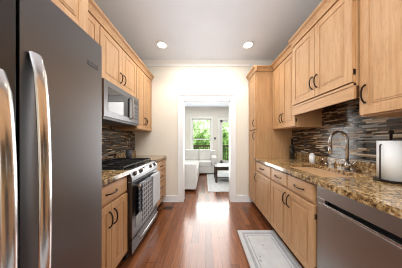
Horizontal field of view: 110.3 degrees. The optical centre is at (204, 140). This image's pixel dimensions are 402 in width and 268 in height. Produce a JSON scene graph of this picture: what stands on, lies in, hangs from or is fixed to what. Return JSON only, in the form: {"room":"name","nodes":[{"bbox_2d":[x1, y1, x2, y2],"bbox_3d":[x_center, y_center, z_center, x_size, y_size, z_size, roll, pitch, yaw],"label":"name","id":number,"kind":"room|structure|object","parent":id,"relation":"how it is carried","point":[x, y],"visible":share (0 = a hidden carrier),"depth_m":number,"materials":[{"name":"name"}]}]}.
{"room":"kitchen","nodes":[
{"label":"kitchen","id":0,"kind":"room"},
{"bbox_2d":[135,66,255,194],"bbox_3d":[0.200,-0.170,2.849,5.200,2.780,0.120,0,0,0],"label":"wall","id":1,"kind":"structure","parent":0,"point":[161,138],"depth_m":2.79,"materials":[{"name":"beige paint"}]},
{"bbox_2d":[162,195,177,201],"bbox_3d":[-0.972,1.155,2.778,0.870,0.130,0.022,0,0,0],"label":"baseboard","id":2,"kind":"structure","parent":1,"relation":"attached to","point":[168,198],"depth_m":2.77,"materials":[{"name":"white wood"}]},
{"bbox_2d":[178,94,235,201],"bbox_3d":[0.037,0.152,2.849,1.144,2.135,0.172,0,0,0],"label":"door frame","id":3,"kind":"structure","parent":1,"relation":"attached to","point":[184,98],"depth_m":2.77,"materials":[{"name":"white wood"}]},
{"bbox_2d":[141,60,274,65],"bbox_3d":[0.045,-1.518,2.746,2.730,0.085,0.085,0,0,0],"label":"crown molding","id":4,"kind":"structure","parent":1,"relation":"attached to","point":[204,62],"depth_m":2.74,"materials":[{"name":"white"}]},
{"bbox_2d":[236,195,252,201],"bbox_3d":[1.056,1.155,2.778,0.891,0.130,0.022,0,0,0],"label":"baseboard","id":5,"kind":"structure","parent":1,"relation":"attached to","point":[239,198],"depth_m":2.77,"materials":[{"name":"white wood"}]},
{"bbox_2d":[185,110,228,162],"bbox_3d":[0.200,-0.170,6.727,5.200,2.780,0.120,0,0,0],"label":"wall","id":6,"kind":"structure","parent":0,"point":[215,114],"depth_m":6.67,"materials":[{"name":"paint"}]},
{"bbox_2d":[185,107,228,109],"bbox_3d":[0.200,-1.518,6.624,5.200,0.085,0.085,0,0,0],"label":"crown molding","id":7,"kind":"structure","parent":6,"relation":"attached to","point":[186,108],"depth_m":6.63,"materials":[{"name":"white"}]},
{"bbox_2d":[190,117,228,162],"bbox_3d":[0.482,0.045,6.684,2.393,2.350,0.125,0,0,0],"label":"window","id":8,"kind":"structure","parent":6,"relation":"in","point":[220,139],"depth_m":6.65,"materials":[{"name":"white wood"}]},
{"bbox_2d":[94,0,322,106],"bbox_3d":[0.200,-1.610,2.383,5.400,0.100,8.767,0,0,0],"label":"ceiling","id":9,"kind":"structure","parent":0,"point":[204,29],"depth_m":1.92,"materials":[{"name":"paint"}]},
{"bbox_2d":[156,41,166,48],"bbox_3d":[-0.699,-1.552,2.276,0.170,0.013,0.170,0,0,0],"label":"recessed light","id":10,"kind":"object","parent":9,"relation":"in","point":[162,44],"visible":0.98,"depth_m":2.26,"materials":[{"name":"white"}]},
{"bbox_2d":[243,41,252,48],"bbox_3d":[0.699,-1.552,2.276,0.170,0.013,0.170,0,0,0],"label":"recessed light","id":11,"kind":"object","parent":9,"relation":"in","point":[247,44],"visible":1,"depth_m":2.26,"materials":[{"name":"white"}]},
{"bbox_2d":[116,173,304,267],"bbox_3d":[0.200,1.270,2.383,5.600,0.100,8.967,0,0,0],"label":"floor","id":12,"kind":"structure","parent":0,"point":[199,226],"depth_m":1.84,"materials":[{"name":"brown wood"}]},
{"bbox_2d":[0,0,101,267],"bbox_3d":[-0.984,0.330,0.380,0.838,1.780,0.909,0,0,0],"label":"refrigerator","id":13,"kind":"object","parent":12,"relation":"on","point":[50,134],"visible":1,"depth_m":0.53,"materials":[{"name":"grey metal"}]},
{"bbox_2d":[102,170,129,267],"bbox_3d":[-1.070,0.710,1.124,0.666,1.020,0.565,0,0,0],"label":"base cabinet","id":14,"kind":"object","parent":12,"relation":"on","point":[114,217],"visible":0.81,"depth_m":1.19,"materials":[{"name":"brown wood"}]},
{"bbox_2d":[102,158,160,259],"bbox_3d":[-1.031,0.744,1.785,0.744,0.952,0.749,0,0,0],"label":"range","id":15,"kind":"object","parent":12,"relation":"on","point":[143,187],"visible":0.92,"depth_m":1.57,"materials":[{"name":"silver metal"}]},
{"bbox_2d":[115,151,166,206],"bbox_3d":[-1.070,0.710,2.474,0.665,1.020,0.621,0,0,0],"label":"base cabinet","id":16,"kind":"object","parent":12,"relation":"on","point":[160,160],"visible":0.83,"depth_m":2.50,"materials":[{"name":"brown wood"}]},
{"bbox_2d":[126,138,133,157],"bbox_3d":[-1.237,0.127,2.278,0.108,0.341,0.117,0,0,0],"label":"utensil crock","id":17,"kind":"object","parent":16,"relation":"on","point":[129,153],"visible":0.94,"depth_m":2.25,"materials":[{"name":"grey ceramic"}]},
{"bbox_2d":[185,149,216,190],"bbox_3d":[-0.415,0.783,4.629,1.690,0.847,2.607,0,0,0],"label":"sectional sofa","id":18,"kind":"object","parent":12,"relation":"on","point":[197,161],"visible":0.44,"depth_m":4.98,"materials":[{"name":"fabric"}]},
{"bbox_2d":[207,171,228,191],"bbox_3d":[1.185,1.214,4.525,2.230,0.010,2.400,0,0,0],"label":"living room rug","id":19,"kind":"object","parent":12,"relation":"on","point":[221,185],"visible":0.21,"depth_m":3.94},
{"bbox_2d":[214,163,228,182],"bbox_3d":[0.818,0.978,4.299,1.065,0.456,0.620,0,0,0],"label":"coffee table","id":20,"kind":"object","parent":19,"relation":"on","point":[221,166],"visible":0.38,"depth_m":4.04,"materials":[{"name":"brown wood"}]},
{"bbox_2d":[254,161,265,217],"bbox_3d":[1.180,0.780,2.085,0.636,0.880,0.625,0,0,0],"label":"base cabinet","id":21,"kind":"object","parent":12,"relation":"on","point":[260,174],"depth_m":2.14,"materials":[{"name":"brown wood"}]},
{"bbox_2d":[246,65,291,204],"bbox_3d":[1.155,-0.022,2.568,0.686,2.485,0.434,0,0,0],"label":"pantry cabinet","id":22,"kind":"object","parent":12,"relation":"on","point":[266,140],"visible":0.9,"depth_m":2.40,"materials":[{"name":"brown wood"}]},
{"bbox_2d":[237,230,301,267],"bbox_3d":[0.681,1.215,0.595,0.491,0.008,2.589,0,0,0],"label":"runner rug","id":23,"kind":"object","parent":12,"relation":"on","point":[265,248],"visible":1,"depth_m":1.54,"materials":[{"name":"white fabric"}]},
{"bbox_2d":[266,165,389,267],"bbox_3d":[1.180,0.780,1.502,0.636,0.880,0.806,0,0,0],"label":"base cabinet","id":24,"kind":"object","parent":12,"relation":"on","point":[286,196],"depth_m":1.35,"materials":[{"name":"brown wood"}]},
{"bbox_2d":[254,157,401,218],"bbox_3d":[1.172,0.318,0.924,0.651,0.040,2.948,0,0,0],"label":"countertop","id":25,"kind":"structure","parent":24,"relation":"on","point":[362,188],"depth_m":0.95,"materials":[{"name":"brown stone"}]},
{"bbox_2d":[289,138,294,158],"bbox_3d":[1.387,0.133,2.231,0.074,0.330,0.074,0,0,0],"label":"bottle","id":26,"kind":"object","parent":25,"relation":"on","point":[291,151],"visible":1,"depth_m":2.20,"materials":[{"name":"black glass"}]},
{"bbox_2d":[309,150,314,163],"bbox_3d":[1.391,0.209,1.827,0.070,0.177,0.060,0,0,0],"label":"soap bottle","id":27,"kind":"object","parent":25,"relation":"on","point":[311,158],"visible":1,"depth_m":1.81,"materials":[{"name":"white plastic"}]},
{"bbox_2d":[290,165,353,176],"bbox_3d":[1.164,0.428,1.469,0.429,0.204,0.684,0,0,0],"label":"sink","id":28,"kind":"object","parent":25,"relation":"in","point":[309,168],"depth_m":1.51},
{"bbox_2d":[328,131,357,170],"bbox_3d":[1.334,0.100,1.352,0.216,0.395,0.135,0,0,0],"label":"faucet","id":29,"kind":"object","parent":25,"relation":"on","point":[347,164],"visible":1,"depth_m":1.38,"materials":[{"name":"silver metal"}]},
{"bbox_2d":[373,130,401,184],"bbox_3d":[1.357,0.111,1.021,0.170,0.374,0.170,0,0,0],"label":"paper towel holder","id":30,"kind":"object","parent":25,"relation":"on","point":[389,161],"visible":1,"depth_m":0.99,"materials":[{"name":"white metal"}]},
{"bbox_2d":[317,185,401,267],"bbox_3d":[1.159,0.782,0.795,0.597,0.875,0.602,0,0,0],"label":"dishwasher","id":31,"kind":"object","parent":12,"relation":"on","point":[351,233],"visible":0.81,"depth_m":0.82,"materials":[{"name":"grey metal"}]},
{"bbox_2d":[295,153,375,172],"bbox_3d":[1.479,0.249,0.924,0.022,0.098,2.948,0,0,0],"label":"backsplash","id":32,"kind":"structure","parent":0,"relation":"attached to","point":[363,167],"depth_m":1.51,"materials":[{"name":"brown stone"}]},
{"bbox_3d":[-1.457,-0.170,0.504,0.100,2.780,4.809,0,0,0],"label":"wall","id":33,"kind":"structure","parent":0,"visible":0},
{"bbox_2d":[51,0,94,39],"bbox_3d":[-1.046,-0.922,0.504,0.712,0.685,0.666,0,0,0],"label":"upper cabinet","id":34,"kind":"object","parent":33,"relation":"attached to","point":[82,12],"depth_m":0.78,"materials":[{"name":"brown wood"}]},
{"bbox_2d":[95,8,106,79],"bbox_3d":[-1.229,-0.720,1.268,0.346,1.090,0.408,0,0,0],"label":"upper cabinet","id":35,"kind":"object","parent":33,"relation":"attached to","point":[100,30],"depth_m":1.44,"materials":[{"name":"brown wood"}]},
{"bbox_2d":[107,24,126,91],"bbox_3d":[-1.229,-0.950,1.626,0.346,0.631,0.437,0,0,0],"label":"upper cabinet","id":36,"kind":"object","parent":33,"relation":"attached to","point":[124,68],"depth_m":1.67,"materials":[{"name":"brown wood"}]},
{"bbox_2d":[102,78,138,125],"bbox_3d":[-1.189,-0.425,1.785,0.428,0.410,0.745,0,0,0],"label":"microwave","id":37,"kind":"object","parent":36,"relation":"attached to","point":[120,106],"visible":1,"depth_m":1.67,"materials":[{"name":"silver metal"}]},
{"bbox_2d":[102,124,134,160],"bbox_3d":[-1.403,0.035,1.811,0.008,0.530,1.954,0,0,0],"label":"backsplash","id":38,"kind":"structure","parent":33,"relation":"attached to","point":[114,141],"depth_m":2.16,"materials":[{"name":"tile"}]},
{"bbox_2d":[114,60,146,131],"bbox_3d":[-1.229,-0.720,2.315,0.346,1.090,0.435,0,0,0],"label":"upper cabinet","id":39,"kind":"object","parent":33,"relation":"attached to","point":[142,126],"depth_m":2.37,"materials":[{"name":"brown wood"}]},
{"bbox_2d":[127,48,138,98],"bbox_3d":[-1.229,-0.950,1.943,0.346,0.631,0.437,0,0,0],"label":"upper cabinet","id":40,"kind":"object","parent":33,"relation":"attached to","point":[132,60],"depth_m":2.04,"materials":[{"name":"brown wood"}]},
{"bbox_2d":[147,72,150,131],"bbox_3d":[-1.229,-0.720,2.599,0.346,1.090,0.372,0,0,0],"label":"upper cabinet","id":41,"kind":"object","parent":33,"relation":"attached to","point":[148,73],"depth_m":2.62,"materials":[{"name":"brown wood"}]},
{"bbox_3d":[1.551,-0.170,0.504,0.100,2.780,4.809,0,0,0],"label":"wall","id":42,"kind":"structure","parent":0,"visible":0},
{"bbox_2d":[271,44,321,129],"bbox_3d":[1.325,-0.720,2.094,0.346,1.090,0.607,0,0,0],"label":"upper cabinet","id":43,"kind":"object","parent":42,"relation":"attached to","point":[285,117],"depth_m":1.98,"materials":[{"name":"brown wood"}]},
{"bbox_2d":[303,139,306,146],"bbox_3d":[1.488,0.043,2.082,0.009,0.115,0.070,0,0,0],"label":"electrical outlet plate","id":44,"kind":"object","parent":42,"relation":"attached to","point":[304,142],"visible":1,"depth_m":2.05,"materials":[{"name":"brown plastic"}]},
{"bbox_2d":[291,0,358,107],"bbox_3d":[1.304,-0.849,1.422,0.386,0.832,0.738,0,0,0],"label":"upper cabinet","id":45,"kind":"object","parent":42,"relation":"attached to","point":[334,52],"depth_m":1.27,"materials":[{"name":"brown wood"}]},
{"bbox_2d":[292,98,401,162],"bbox_3d":[1.498,-0.085,0.924,0.008,0.770,2.948,0,0,0],"label":"backsplash","id":46,"kind":"structure","parent":42,"relation":"attached to","point":[364,134],"depth_m":1.45,"materials":[{"name":"tile"}]},
{"bbox_2d":[355,0,401,116],"bbox_3d":[1.325,-0.720,0.756,0.346,1.090,0.594,0,0,0],"label":"upper cabinet","id":47,"kind":"object","parent":42,"relation":"attached to","point":[378,91],"depth_m":0.92,"materials":[{"name":"brown wood"}]},
{"label":"outside","id":48,"kind":"structure","parent":0,"visible":0},
{"bbox_2d":[193,120,228,159],"bbox_3d":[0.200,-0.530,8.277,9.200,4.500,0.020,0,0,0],"label":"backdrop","id":49,"kind":"structure","parent":48,"point":[201,129],"depth_m":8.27,"materials":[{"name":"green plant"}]}
]}

